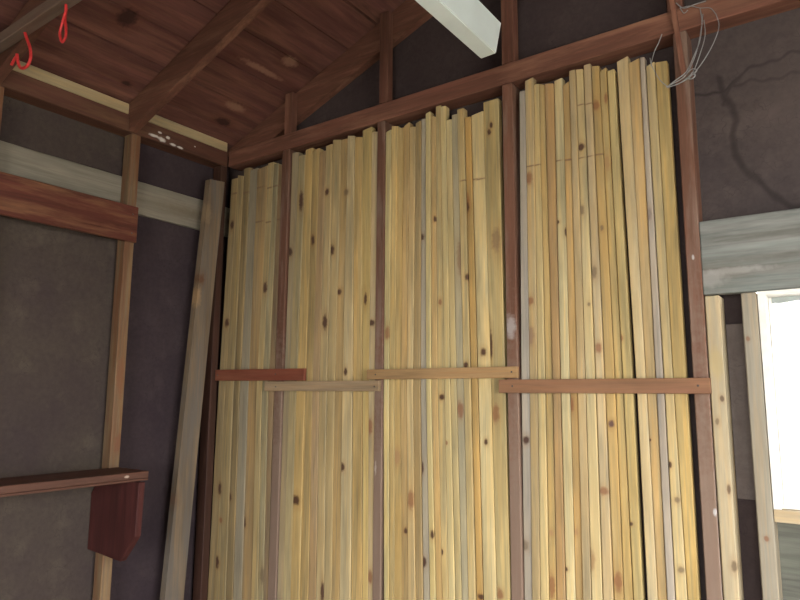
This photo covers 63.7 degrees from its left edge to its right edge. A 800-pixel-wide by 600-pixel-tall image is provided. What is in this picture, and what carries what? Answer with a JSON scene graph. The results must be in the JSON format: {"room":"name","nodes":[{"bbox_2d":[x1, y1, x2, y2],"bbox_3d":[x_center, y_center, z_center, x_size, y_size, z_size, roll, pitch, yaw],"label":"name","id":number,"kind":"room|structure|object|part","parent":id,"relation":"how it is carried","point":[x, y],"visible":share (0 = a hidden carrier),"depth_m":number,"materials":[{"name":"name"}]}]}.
{"room":"storage shed","nodes":[
{"label":"storage shed","id":0,"kind":"room"},
{"bbox_2d":[0,95,229,599],"bbox_3d":[-2.425,0.175,1.468,0.015,2.610,4.990,-6,-10,35],"label":"wall","id":1,"kind":"structure","parent":0,"point":[57,284],"depth_m":2.87,"materials":[{"name":"grey paint"}]},
{"bbox_2d":[0,0,49,83],"bbox_3d":[-0.686,-1.473,1.994,2.468,1.034,0.040,-6,-10,35],"label":"rafter","id":2,"kind":"object","parent":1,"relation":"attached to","point":[21,47],"visible":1,"depth_m":2.47,"materials":[{"name":"brown wood"}]},
{"bbox_2d":[0,70,227,168],"bbox_3d":[-2.256,-1.030,1.781,0.088,0.083,4.399,-6,-10,35],"label":"plate","id":3,"kind":"object","parent":1,"relation":"attached to","point":[18,86],"visible":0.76,"depth_m":2.95,"materials":[{"name":"stained timber"}]},
{"bbox_2d":[0,0,81,53],"bbox_3d":[0.093,-1.150,1.329,4.315,0.046,0.041,-6,-10,35],"label":"joist","id":4,"kind":"object","parent":3,"relation":"on","point":[48,10],"visible":1,"depth_m":2.31,"materials":[{"name":"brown wood"}]},
{"bbox_2d":[10,32,31,69],"bbox_3d":[-1.388,-0.922,2.366,0.117,0.164,0.017,-4,-9,26],"label":"cord","id":5,"kind":"object","parent":4,"relation":"hanging from","point":[16,58],"visible":0.96,"depth_m":2.35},
{"bbox_2d":[59,4,67,42],"bbox_3d":[-1.148,-0.940,2.201,0.018,0.136,0.049,8,-12,-44],"label":"loop","id":6,"kind":"object","parent":4,"relation":"hanging from","point":[63,21],"visible":1,"depth_m":2.19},
{"bbox_2d":[415,0,500,57],"bbox_3d":[-0.824,-1.162,0.726,0.104,0.111,3.932,-6,-10,35],"label":"beam","id":7,"kind":"structure","parent":4,"relation":"attached to","point":[471,22],"depth_m":2.15,"materials":[{"name":"paint"}]},
{"bbox_2d":[13,61,128,113],"bbox_3d":[-1.460,-0.940,2.846,0.028,0.051,0.556,-6,-10,35],"label":"blocking","id":8,"kind":"object","parent":3,"relation":"on","point":[32,71],"visible":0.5,"depth_m":2.84,"materials":[{"name":"beige wood"}]},
{"bbox_2d":[149,115,227,151],"bbox_3d":[-1.115,-0.869,3.324,0.028,0.051,0.544,-6,-10,35],"label":"blocking","id":9,"kind":"object","parent":3,"relation":"on","point":[157,120],"visible":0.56,"depth_m":3.33,"materials":[{"name":"beige wood"}]},
{"bbox_2d":[129,0,272,132],"bbox_3d":[-0.337,-1.400,2.477,2.468,1.034,0.040,-6,-10,35],"label":"rafter","id":10,"kind":"object","parent":3,"relation":"on","point":[236,15],"visible":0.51,"depth_m":2.81,"materials":[{"name":"brown wood"}]},
{"bbox_2d":[0,140,229,236],"bbox_3d":[-1.678,-0.580,2.592,0.022,0.164,2.485,-6,-10,35],"label":"board","id":11,"kind":"object","parent":1,"relation":"attached to","point":[153,202],"visible":0.71,"depth_m":2.97,"materials":[{"name":"grey wood"}]},
{"bbox_2d":[0,0,405,151],"bbox_3d":[-0.401,-1.754,0.309,5.460,1.068,5.110,-6,-10,35],"label":"ceiling","id":12,"kind":"structure","parent":0,"point":[115,49],"depth_m":2.93,"materials":[{"name":"brown wood"}]},
{"bbox_2d":[224,0,799,599],"bbox_3d":[0.816,-0.164,2.285,4.405,3.552,0.037,-6,-10,35],"label":"wall","id":13,"kind":"structure","parent":0,"point":[747,86],"depth_m":2.14,"materials":[{"name":"grey paint"}]},
{"bbox_2d":[726,324,754,499],"bbox_3d":[1.067,0.344,2.012,0.056,0.539,0.014,-6,-10,35],"label":"strip","id":14,"kind":"object","parent":13,"relation":"attached to","point":[734,334],"visible":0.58,"depth_m":2.01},
{"bbox_2d":[757,288,799,524],"bbox_3d":[1.492,0.277,1.677,0.937,0.674,0.099,-6,-10,35],"label":"window","id":15,"kind":"structure","parent":13,"relation":"in","point":[786,510],"depth_m":1.92,"materials":[{"name":"white paint"}]},
{"bbox_3d":[1.504,0.264,1.699,0.889,0.614,0.023,-6,-10,35],"label":"sash","id":16,"kind":"part","parent":15,"relation":"part of","materials":[{"name":"white paint"}]},
{"bbox_3d":[1.488,0.592,1.629,0.937,0.035,0.086,-6,-10,35],"label":"sill","id":17,"kind":"part","parent":15,"relation":"part of","materials":[{"name":"brown wood"}]},
{"bbox_3d":[-0.600,1.338,-0.016,4.540,0.100,5.040,-6,-10,35],"label":"floor","id":18,"kind":"structure","parent":0,"visible":0},
{"bbox_2d":[0,86,4,128],"bbox_3d":[-1.645,0.375,2.430,0.064,2.500,0.042,-6,-10,35],"label":"stud","id":19,"kind":"object","parent":18,"relation":"on","point":[1,87],"visible":1,"depth_m":2.59,"materials":[{"name":"brown wood"}]},
{"bbox_2d":[92,133,140,599],"bbox_3d":[-1.292,0.448,2.919,0.064,2.500,0.047,-6,-10,35],"label":"stud","id":20,"kind":"object","parent":18,"relation":"on","point":[102,571],"visible":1,"depth_m":2.93,"materials":[{"name":"wood"}]},
{"bbox_2d":[0,171,138,242],"bbox_3d":[-1.638,-0.434,2.474,0.023,0.171,1.377,-6,-10,35],"label":"board","id":21,"kind":"object","parent":20,"relation":"attached to","point":[22,198],"visible":1,"depth_m":2.75,"materials":[{"name":"wood"}]},
{"bbox_2d":[0,467,148,561],"bbox_3d":[-1.648,0.821,2.147,0.357,0.365,1.600,-6,-10,35],"label":"wall shelf","id":22,"kind":"object","parent":20,"relation":"attached to","point":[117,496],"visible":1,"depth_m":2.67,"materials":[{"name":"brown wood"}]},
{"bbox_2d":[160,179,224,599],"bbox_3d":[-1.032,0.541,3.182,0.038,2.395,0.251,-6,-10,35],"label":"leaning board","id":23,"kind":"object","parent":18,"relation":"on","point":[185,461],"visible":1,"depth_m":3.17,"materials":[{"name":"brown wood"}]},
{"bbox_2d":[193,165,226,599],"bbox_3d":[-0.989,0.511,3.340,0.064,2.500,0.042,-6,-10,35],"label":"stud","id":24,"kind":"object","parent":18,"relation":"on","point":[202,542],"visible":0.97,"depth_m":3.29,"materials":[{"name":"wood"}]},
{"bbox_2d":[215,368,305,380],"bbox_3d":[-0.702,0.369,3.170,0.644,0.060,0.020,-6,-10,35],"label":"batten","id":25,"kind":"object","parent":24,"relation":"attached to","point":[296,374],"visible":1,"depth_m":3.14,"materials":[{"name":"brown wood"}]},
{"bbox_2d":[207,178,237,599],"bbox_3d":[-0.911,0.547,3.338,0.094,2.426,0.035,-6,-10,35],"label":"board","id":26,"kind":"object","parent":18,"relation":"on","point":[230,252],"visible":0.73,"depth_m":3.33,"materials":[{"name":"brown wood"}]},
{"bbox_2d":[214,175,243,599],"bbox_3d":[-0.870,0.537,3.306,0.084,2.439,0.035,-6,-10,35],"label":"board","id":27,"kind":"object","parent":18,"relation":"on","point":[224,498],"visible":0.74,"depth_m":3.27,"materials":[{"name":"beige wood"}]},
{"bbox_2d":[226,167,252,599],"bbox_3d":[-0.817,0.518,3.271,0.053,2.466,0.035,-6,-10,35],"label":"board","id":28,"kind":"object","parent":18,"relation":"on","point":[246,188],"visible":0.72,"depth_m":3.26,"materials":[{"name":"beige wood"}]},
{"bbox_2d":[233,168,258,599],"bbox_3d":[-0.772,0.522,3.243,0.071,2.451,0.035,-6,-10,35],"label":"board","id":29,"kind":"object","parent":18,"relation":"on","point":[243,411],"visible":0.72,"depth_m":3.23,"materials":[{"name":"beige wood"}]},
{"bbox_2d":[242,165,267,599],"bbox_3d":[-0.717,0.518,3.201,0.085,2.447,0.035,-6,-10,35],"label":"board","id":30,"kind":"object","parent":18,"relation":"on","point":[262,174],"visible":0.71,"depth_m":3.21,"materials":[{"name":"beige wood"}]},
{"bbox_2d":[251,162,275,599],"bbox_3d":[-0.675,0.509,3.168,0.063,2.457,0.035,-6,-10,35],"label":"board","id":31,"kind":"object","parent":18,"relation":"on","point":[256,514],"visible":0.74,"depth_m":3.16,"materials":[{"name":"beige wood"}]},
{"bbox_2d":[258,163,281,599],"bbox_3d":[-0.645,0.513,3.146,0.057,2.443,0.035,-6,-10,35],"label":"board","id":32,"kind":"object","parent":18,"relation":"on","point":[267,348],"visible":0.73,"depth_m":3.14,"materials":[{"name":"beige wood"}]},
{"bbox_2d":[264,165,281,599],"bbox_3d":[-0.614,0.513,3.126,0.042,2.436,0.035,-6,-10,35],"label":"board","id":33,"kind":"object","parent":18,"relation":"on","point":[276,266],"visible":0.63,"depth_m":3.11,"materials":[{"name":"beige wood"}]},
{"bbox_2d":[268,149,295,599],"bbox_3d":[-0.560,0.481,3.119,0.052,2.500,0.088,-6,-10,35],"label":"stud","id":34,"kind":"object","parent":18,"relation":"on","point":[287,154],"visible":0.55,"depth_m":3.11,"materials":[{"name":"brown wood"}]},
{"bbox_2d":[228,0,799,170],"bbox_3d":[0.833,-0.934,2.326,4.293,0.083,0.088,-6,-10,35],"label":"plate","id":35,"kind":"object","parent":34,"relation":"on","point":[642,37],"visible":1,"depth_m":2.52,"materials":[{"name":"brown wood"}]},
{"bbox_2d":[284,92,297,134],"bbox_3d":[-0.560,-0.953,3.308,0.053,0.218,0.040,-6,-10,35],"label":"stud","id":36,"kind":"object","parent":35,"relation":"on","point":[291,98],"visible":0.8,"depth_m":3.29,"materials":[{"name":"brown wood"}]},
{"bbox_2d":[228,0,432,156],"bbox_3d":[0.044,-1.367,2.988,2.440,0.950,0.041,-6,-10,35],"label":"rafter","id":37,"kind":"object","parent":35,"relation":"on","point":[410,15],"visible":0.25,"depth_m":3.17,"materials":[{"name":"brown wood"}]},
{"bbox_2d":[379,11,392,103],"bbox_3d":[-0.064,-1.114,2.974,0.050,0.447,0.040,-6,-10,35],"label":"stud","id":38,"kind":"object","parent":35,"relation":"on","point":[386,18],"visible":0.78,"depth_m":2.96,"materials":[{"name":"brown wood"}]},
{"bbox_2d":[501,0,518,64],"bbox_3d":[0.444,-1.279,2.632,0.057,0.680,0.040,-6,-10,35],"label":"stud","id":39,"kind":"object","parent":35,"relation":"on","point":[509,15],"visible":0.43,"depth_m":2.58,"materials":[{"name":"brown wood"}]},
{"bbox_2d":[666,0,683,12],"bbox_3d":[0.955,-1.445,2.288,0.050,0.916,0.040,-6,-10,35],"label":"stud","id":40,"kind":"object","parent":35,"relation":"on","point":[680,2],"visible":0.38,"depth_m":2.21,"materials":[{"name":"brown wood"}]},
{"bbox_2d":[669,0,686,76],"bbox_3d":[0.938,-0.897,2.175,0.043,0.307,0.012,-6,-10,35],"label":"wood lath","id":41,"kind":"object","parent":35,"relation":"attached to","point":[672,2],"visible":1,"depth_m":2.17,"materials":[{"name":"brown wood"}]},
{"bbox_2d":[650,1,718,87],"bbox_3d":[0.947,-0.864,2.155,0.223,0.309,0.033,-6,-10,35],"label":"wire bundle","id":42,"kind":"object","parent":35,"relation":"hanging from","point":[684,7],"visible":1,"depth_m":2.13,"materials":[{"name":"grey metal"}]},
{"bbox_2d":[277,152,302,599],"bbox_3d":[-0.526,0.486,3.071,0.055,2.475,0.035,-6,-10,35],"label":"board","id":43,"kind":"object","parent":18,"relation":"on","point":[295,156],"visible":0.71,"depth_m":3.09,"materials":[{"name":"beige wood"}]},
{"bbox_2d":[283,155,305,599],"bbox_3d":[-0.493,0.496,3.040,0.065,2.447,0.035,-6,-10,35],"label":"board","id":44,"kind":"object","parent":18,"relation":"on","point":[301,166],"visible":0.73,"depth_m":3.04,"materials":[{"name":"beige wood"}]},
{"bbox_2d":[290,148,315,599],"bbox_3d":[-0.453,0.480,3.013,0.063,2.472,0.035,-6,-10,35],"label":"board","id":45,"kind":"object","parent":18,"relation":"on","point":[303,320],"visible":0.77,"depth_m":3.00,"materials":[{"name":"beige wood"}]},
{"bbox_2d":[300,148,323,599],"bbox_3d":[-0.411,0.482,2.985,0.052,2.460,0.035,-6,-10,35],"label":"board","id":46,"kind":"object","parent":18,"relation":"on","point":[305,545],"visible":0.7,"depth_m":2.98,"materials":[{"name":"beige wood"}]},
{"bbox_2d":[309,151,325,599],"bbox_3d":[-0.376,0.489,2.958,0.047,2.439,0.035,-6,-10,35],"label":"board","id":47,"kind":"object","parent":18,"relation":"on","point":[322,162],"visible":0.73,"depth_m":2.96,"materials":[{"name":"beige wood"}]},
{"bbox_2d":[316,144,332,599],"bbox_3d":[-0.340,0.474,2.934,0.051,2.462,0.035,-6,-10,35],"label":"board","id":48,"kind":"object","parent":18,"relation":"on","point":[329,149],"visible":0.76,"depth_m":2.94,"materials":[{"name":"beige wood"}]},
{"bbox_2d":[324,140,340,599],"bbox_3d":[-0.301,0.460,2.912,0.051,2.483,0.035,-6,-10,35],"label":"board","id":49,"kind":"object","parent":18,"relation":"on","point":[336,168],"visible":0.73,"depth_m":2.92,"materials":[{"name":"beige wood"}]},
{"bbox_2d":[332,139,347,599],"bbox_3d":[-0.265,0.463,2.886,0.049,2.470,0.035,-6,-10,35],"label":"board","id":50,"kind":"object","parent":18,"relation":"on","point":[344,143],"visible":0.73,"depth_m":2.89,"materials":[{"name":"beige wood"}]},
{"bbox_2d":[340,136,355,599],"bbox_3d":[-0.222,0.453,2.853,0.063,2.480,0.035,-6,-10,35],"label":"board","id":51,"kind":"object","parent":18,"relation":"on","point":[347,396],"visible":0.77,"depth_m":2.84,"materials":[{"name":"beige wood"}]},
{"bbox_2d":[351,137,362,599],"bbox_3d":[-0.176,0.457,2.822,0.078,2.465,0.035,-6,-10,35],"label":"board","id":52,"kind":"object","parent":18,"relation":"on","point":[357,481],"visible":0.72,"depth_m":2.82,"materials":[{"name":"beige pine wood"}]},
{"bbox_2d":[362,127,375,599],"bbox_3d":[-0.145,0.442,2.801,0.061,2.490,0.035,-6,-10,35],"label":"board","id":53,"kind":"object","parent":18,"relation":"on","point":[367,133],"visible":0.75,"depth_m":2.84,"materials":[{"name":"beige wood"}]},
{"bbox_2d":[368,132,377,599],"bbox_3d":[-0.110,0.451,2.774,0.039,2.463,0.035,-6,-10,35],"label":"board","id":54,"kind":"object","parent":18,"relation":"on","point":[374,134],"visible":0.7,"depth_m":2.79,"materials":[{"name":"beige wood"}]},
{"bbox_2d":[372,121,392,599],"bbox_3d":[-0.068,0.433,2.771,0.042,2.500,0.088,-6,-10,35],"label":"stud","id":55,"kind":"object","parent":18,"relation":"on","point":[383,127],"visible":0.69,"depth_m":2.75,"materials":[{"name":"brown wood"}]},
{"bbox_2d":[264,380,380,390],"bbox_3d":[-0.370,0.391,2.927,0.695,0.045,0.020,-6,-10,35],"label":"batten","id":56,"kind":"object","parent":55,"relation":"attached to","point":[272,385],"visible":1,"depth_m":2.90,"materials":[{"name":"brown wood"}]},
{"bbox_2d":[384,130,391,599],"bbox_3d":[-0.047,0.452,2.728,0.037,2.450,0.035,-6,-10,35],"label":"board","id":57,"kind":"object","parent":18,"relation":"on","point":[389,133],"visible":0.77,"depth_m":2.75,"materials":[{"name":"beige wood"}]},
{"bbox_2d":[389,126,399,599],"bbox_3d":[-0.022,0.442,2.713,0.037,2.465,0.035,-6,-10,35],"label":"board","id":58,"kind":"object","parent":18,"relation":"on","point":[394,172],"visible":0.73,"depth_m":2.74,"materials":[{"name":"beige wood"}]},
{"bbox_2d":[395,127,403,599],"bbox_3d":[0.004,0.450,2.694,0.044,2.444,0.035,-6,-10,35],"label":"board","id":59,"kind":"object","parent":18,"relation":"on","point":[398,486],"visible":0.7,"depth_m":2.70,"materials":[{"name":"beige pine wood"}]},
{"bbox_2d":[401,123,412,599],"bbox_3d":[0.028,0.440,2.674,0.042,2.458,0.035,-6,-10,35],"label":"board","id":60,"kind":"object","parent":18,"relation":"on","point":[407,126],"visible":0.7,"depth_m":2.69,"materials":[{"name":"beige wood"}]},
{"bbox_2d":[407,127,415,599],"bbox_3d":[0.055,0.449,2.651,0.046,2.434,0.035,-6,-10,35],"label":"board","id":61,"kind":"object","parent":18,"relation":"on","point":[411,257],"visible":0.73,"depth_m":2.65,"materials":[{"name":"beige wood"}]},
{"bbox_2d":[414,121,423,599],"bbox_3d":[0.082,0.438,2.635,0.048,2.452,0.035,-6,-10,35],"label":"board","id":62,"kind":"object","parent":18,"relation":"on","point":[418,172],"visible":0.76,"depth_m":2.64,"materials":[{"name":"beige wood"}]},
{"bbox_2d":[421,119,429,599],"bbox_3d":[0.110,0.434,2.618,0.044,2.455,0.035,-6,-10,35],"label":"board","id":63,"kind":"object","parent":18,"relation":"on","point":[426,564],"visible":0.72,"depth_m":2.62,"materials":[{"name":"beige wood"}]},
{"bbox_2d":[426,112,436,599],"bbox_3d":[0.131,0.419,2.600,0.044,2.478,0.035,-6,-10,35],"label":"board","id":64,"kind":"object","parent":18,"relation":"on","point":[432,554],"visible":0.67,"depth_m":2.61,"materials":[{"name":"beige wood"}]},
{"bbox_2d":[431,116,442,599],"bbox_3d":[0.155,0.427,2.587,0.047,2.460,0.035,-6,-10,35],"label":"board","id":65,"kind":"object","parent":18,"relation":"on","point":[434,315],"visible":0.74,"depth_m":2.60,"materials":[{"name":"beige wood"}]},
{"bbox_2d":[436,105,448,599],"bbox_3d":[0.176,0.407,2.573,0.053,2.495,0.035,-6,-10,35],"label":"board","id":66,"kind":"object","parent":18,"relation":"on","point":[440,305],"visible":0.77,"depth_m":2.58,"materials":[{"name":"beige wood"}]},
{"bbox_2d":[441,106,455,599],"bbox_3d":[0.197,0.410,2.553,0.054,2.484,0.035,-6,-10,35],"label":"board","id":67,"kind":"object","parent":18,"relation":"on","point":[444,110],"visible":0.75,"depth_m":2.57,"materials":[{"name":"beige wood"}]},
{"bbox_2d":[446,119,461,599],"bbox_3d":[0.220,0.441,2.535,0.056,2.418,0.035,-6,-10,35],"label":"board","id":68,"kind":"object","parent":18,"relation":"on","point":[454,414],"visible":0.69,"depth_m":2.55,"materials":[{"name":"beige wood"}]},
{"bbox_2d":[452,114,468,599],"bbox_3d":[0.243,0.431,2.521,0.058,2.434,0.035,-6,-10,35],"label":"board","id":69,"kind":"object","parent":18,"relation":"on","point":[457,248],"visible":0.72,"depth_m":2.54,"materials":[{"name":"beige wood"}]},
{"bbox_2d":[457,108,476,599],"bbox_3d":[0.266,0.420,2.503,0.061,2.450,0.035,-6,-10,35],"label":"board","id":70,"kind":"object","parent":18,"relation":"on","point":[461,113],"visible":0.79,"depth_m":2.52,"materials":[{"name":"beige wood"}]},
{"bbox_2d":[465,117,483,599],"bbox_3d":[0.294,0.439,2.485,0.057,2.408,0.035,-6,-10,35],"label":"board","id":71,"kind":"object","parent":18,"relation":"on","point":[468,120],"visible":0.73,"depth_m":2.50,"materials":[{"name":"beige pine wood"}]},
{"bbox_2d":[471,111,496,599],"bbox_3d":[0.329,0.431,2.461,0.082,2.417,0.035,-6,-10,35],"label":"board","id":72,"kind":"object","parent":18,"relation":"on","point":[478,149],"visible":0.77,"depth_m":2.47,"materials":[{"name":"beige wood"}]},
{"bbox_2d":[483,98,510,599],"bbox_3d":[0.373,0.409,2.430,0.082,2.452,0.035,-6,-10,35],"label":"board","id":73,"kind":"object","parent":18,"relation":"on","point":[493,144],"visible":0.8,"depth_m":2.46,"materials":[{"name":"beige wood"}]},
{"bbox_2d":[502,83,524,599],"bbox_3d":[0.442,0.384,2.411,0.044,2.500,0.088,-6,-10,35],"label":"stud","id":74,"kind":"object","parent":18,"relation":"on","point":[510,94],"visible":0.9,"depth_m":2.43,"materials":[{"name":"brown wood"}]},
{"bbox_2d":[367,366,518,378],"bbox_3d":[0.147,0.293,2.569,0.702,0.042,0.020,-6,-10,35],"label":"batten","id":75,"kind":"object","parent":74,"relation":"attached to","point":[510,371],"visible":1,"depth_m":2.54,"materials":[{"name":"brown wood"}]},
{"bbox_2d":[519,91,531,599],"bbox_3d":[0.470,0.400,2.364,0.049,2.453,0.035,-6,-10,35],"label":"board","id":76,"kind":"object","parent":18,"relation":"on","point":[525,372],"visible":0.75,"depth_m":2.38,"materials":[{"name":"beige wood"}]},
{"bbox_2d":[525,77,540,599],"bbox_3d":[0.497,0.375,2.346,0.054,2.496,0.035,-6,-10,35],"label":"board","id":77,"kind":"object","parent":18,"relation":"on","point":[529,84],"visible":0.81,"depth_m":2.37,"materials":[{"name":"beige wood"}]},
{"bbox_2d":[534,84,549,599],"bbox_3d":[0.519,0.389,2.329,0.045,2.465,0.035,-6,-10,35],"label":"board","id":78,"kind":"object","parent":18,"relation":"on","point":[542,415],"visible":0.77,"depth_m":2.33,"materials":[{"name":"beige wood"}]},
{"bbox_2d":[539,84,556,599],"bbox_3d":[0.541,0.389,2.315,0.034,2.461,0.035,-6,-10,35],"label":"board","id":79,"kind":"object","parent":18,"relation":"on","point":[546,264],"visible":0.76,"depth_m":2.33,"materials":[{"name":"beige wood"}]},
{"bbox_2d":[545,83,566,599],"bbox_3d":[0.566,0.389,2.293,0.044,2.454,0.035,-6,-10,35],"label":"board","id":80,"kind":"object","parent":18,"relation":"on","point":[549,88],"visible":0.77,"depth_m":2.32,"materials":[{"name":"beige wood"}]},
{"bbox_2d":[554,78,575,599],"bbox_3d":[0.595,0.384,2.277,0.046,2.461,0.035,-6,-10,35],"label":"board","id":81,"kind":"object","parent":18,"relation":"on","point":[558,84],"visible":0.84,"depth_m":2.30,"materials":[{"name":"beige wood"}]},
{"bbox_2d":[563,82,582,599],"bbox_3d":[0.620,0.392,2.258,0.039,2.439,0.035,-6,-10,35],"label":"board","id":82,"kind":"object","parent":18,"relation":"on","point":[566,88],"visible":0.72,"depth_m":2.28,"materials":[{"name":"beige wood"}]},
{"bbox_2d":[569,70,591,599],"bbox_3d":[0.639,0.370,2.242,0.038,2.477,0.035,-6,-10,35],"label":"board","id":83,"kind":"object","parent":18,"relation":"on","point":[582,410],"visible":0.82,"depth_m":2.26,"materials":[{"name":"beige wood"}]},
{"bbox_2d":[576,69,602,599],"bbox_3d":[0.663,0.369,2.224,0.038,2.474,0.035,-6,-10,35],"label":"board","id":84,"kind":"object","parent":18,"relation":"on","point":[590,366],"visible":0.8,"depth_m":2.23,"materials":[{"name":"beige wood"}]},
{"bbox_2d":[499,378,711,393],"bbox_3d":[0.665,0.293,2.195,0.722,0.049,0.020,-6,-10,35],"label":"batten","id":85,"kind":"object","parent":84,"relation":"attached to","point":[627,385],"visible":1,"depth_m":2.16,"materials":[{"name":"brown wood"}]},
{"bbox_2d":[584,64,613,599],"bbox_3d":[0.692,0.363,2.206,0.032,2.483,0.035,-6,-10,35],"label":"board","id":86,"kind":"object","parent":18,"relation":"on","point":[605,506],"visible":0.8,"depth_m":2.22,"materials":[{"name":"beige wood"}]},
{"bbox_2d":[592,66,623,599],"bbox_3d":[0.720,0.366,2.190,0.037,2.473,0.035,-6,-10,35],"label":"board","id":87,"kind":"object","parent":18,"relation":"on","point":[611,406],"visible":0.79,"depth_m":2.21,"materials":[{"name":"beige wood"}]},
{"bbox_2d":[600,68,633,599],"bbox_3d":[0.743,0.374,2.170,0.036,2.450,0.035,-6,-10,35],"label":"board","id":88,"kind":"object","parent":18,"relation":"on","point":[623,472],"visible":0.79,"depth_m":2.19,"materials":[{"name":"beige wood"}]},
{"bbox_2d":[607,69,645,599],"bbox_3d":[0.766,0.380,2.149,0.040,2.434,0.035,-6,-10,35],"label":"board","id":89,"kind":"object","parent":18,"relation":"on","point":[616,156],"visible":0.97,"depth_m":2.17,"materials":[{"name":"beige wood"}]},
{"bbox_2d":[617,56,657,599],"bbox_3d":[0.800,0.359,2.132,0.050,2.470,0.035,-6,-10,35],"label":"board","id":90,"kind":"object","parent":18,"relation":"on","point":[623,64],"visible":0.8,"depth_m":2.16,"materials":[{"name":"beige wood"}]},
{"bbox_2d":[629,58,666,599],"bbox_3d":[0.828,0.366,2.111,0.038,2.450,0.035,-6,-10,35],"label":"board","id":91,"kind":"object","parent":18,"relation":"on","point":[634,67],"visible":0.81,"depth_m":2.15,"materials":[{"name":"beige wood"}]},
{"bbox_2d":[640,57,675,599],"bbox_3d":[0.851,0.364,2.088,0.023,2.448,0.035,-6,-10,35],"label":"board","id":92,"kind":"object","parent":18,"relation":"on","point":[661,405],"visible":0.8,"depth_m":2.10,"materials":[{"name":"beige wood"}]},
{"bbox_2d":[646,62,687,599],"bbox_3d":[0.874,0.376,2.071,0.039,2.419,0.035,-6,-10,35],"label":"board","id":93,"kind":"object","parent":18,"relation":"on","point":[674,474],"visible":0.77,"depth_m":2.10,"materials":[{"name":"beige wood"}]},
{"bbox_2d":[655,61,700,599],"bbox_3d":[0.901,0.375,2.052,0.042,2.416,0.035,-6,-10,35],"label":"board","id":94,"kind":"object","parent":18,"relation":"on","point":[672,239],"visible":0.96,"depth_m":2.08,"materials":[{"name":"beige wood"}]},
{"bbox_2d":[673,31,723,599],"bbox_3d":[0.966,0.333,2.041,0.044,2.500,0.088,-6,-10,35],"label":"stud","id":95,"kind":"object","parent":18,"relation":"on","point":[685,96],"visible":0.79,"depth_m":2.05,"materials":[{"name":"brown wood"}]},
{"bbox_2d":[699,208,799,295],"bbox_3d":[1.493,-0.182,1.708,1.276,0.239,0.039,-6,-10,35],"label":"header board","id":96,"kind":"object","parent":95,"relation":"attached to","point":[755,252],"visible":0.95,"depth_m":1.98,"materials":[{"name":"grey wood"}]},
{"bbox_2d":[705,295,743,599],"bbox_3d":[1.003,0.778,1.951,0.043,1.592,0.082,-6,-10,35],"label":"wooden plank","id":97,"kind":"object","parent":18,"relation":"on","point":[732,576],"visible":1,"depth_m":1.97,"materials":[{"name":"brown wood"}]},
{"bbox_2d":[741,292,782,599],"bbox_3d":[1.086,0.770,1.890,0.043,1.592,0.086,-6,-10,35],"label":"stud","id":98,"kind":"object","parent":18,"relation":"on","point":[771,582],"visible":0.83,"depth_m":1.90,"materials":[{"name":"beige wood"}]},
{"label":"outside","id":99,"kind":"structure","parent":0,"visible":0},
{"bbox_2d":[783,421,799,500],"bbox_3d":[-0.956,1.887,3.140,80.000,0.040,80.000,-6,-10,35],"label":"ground","id":100,"kind":"structure","parent":99,"point":[791,428],"depth_m":15.03,"materials":[{"name":"white"}]}
]}

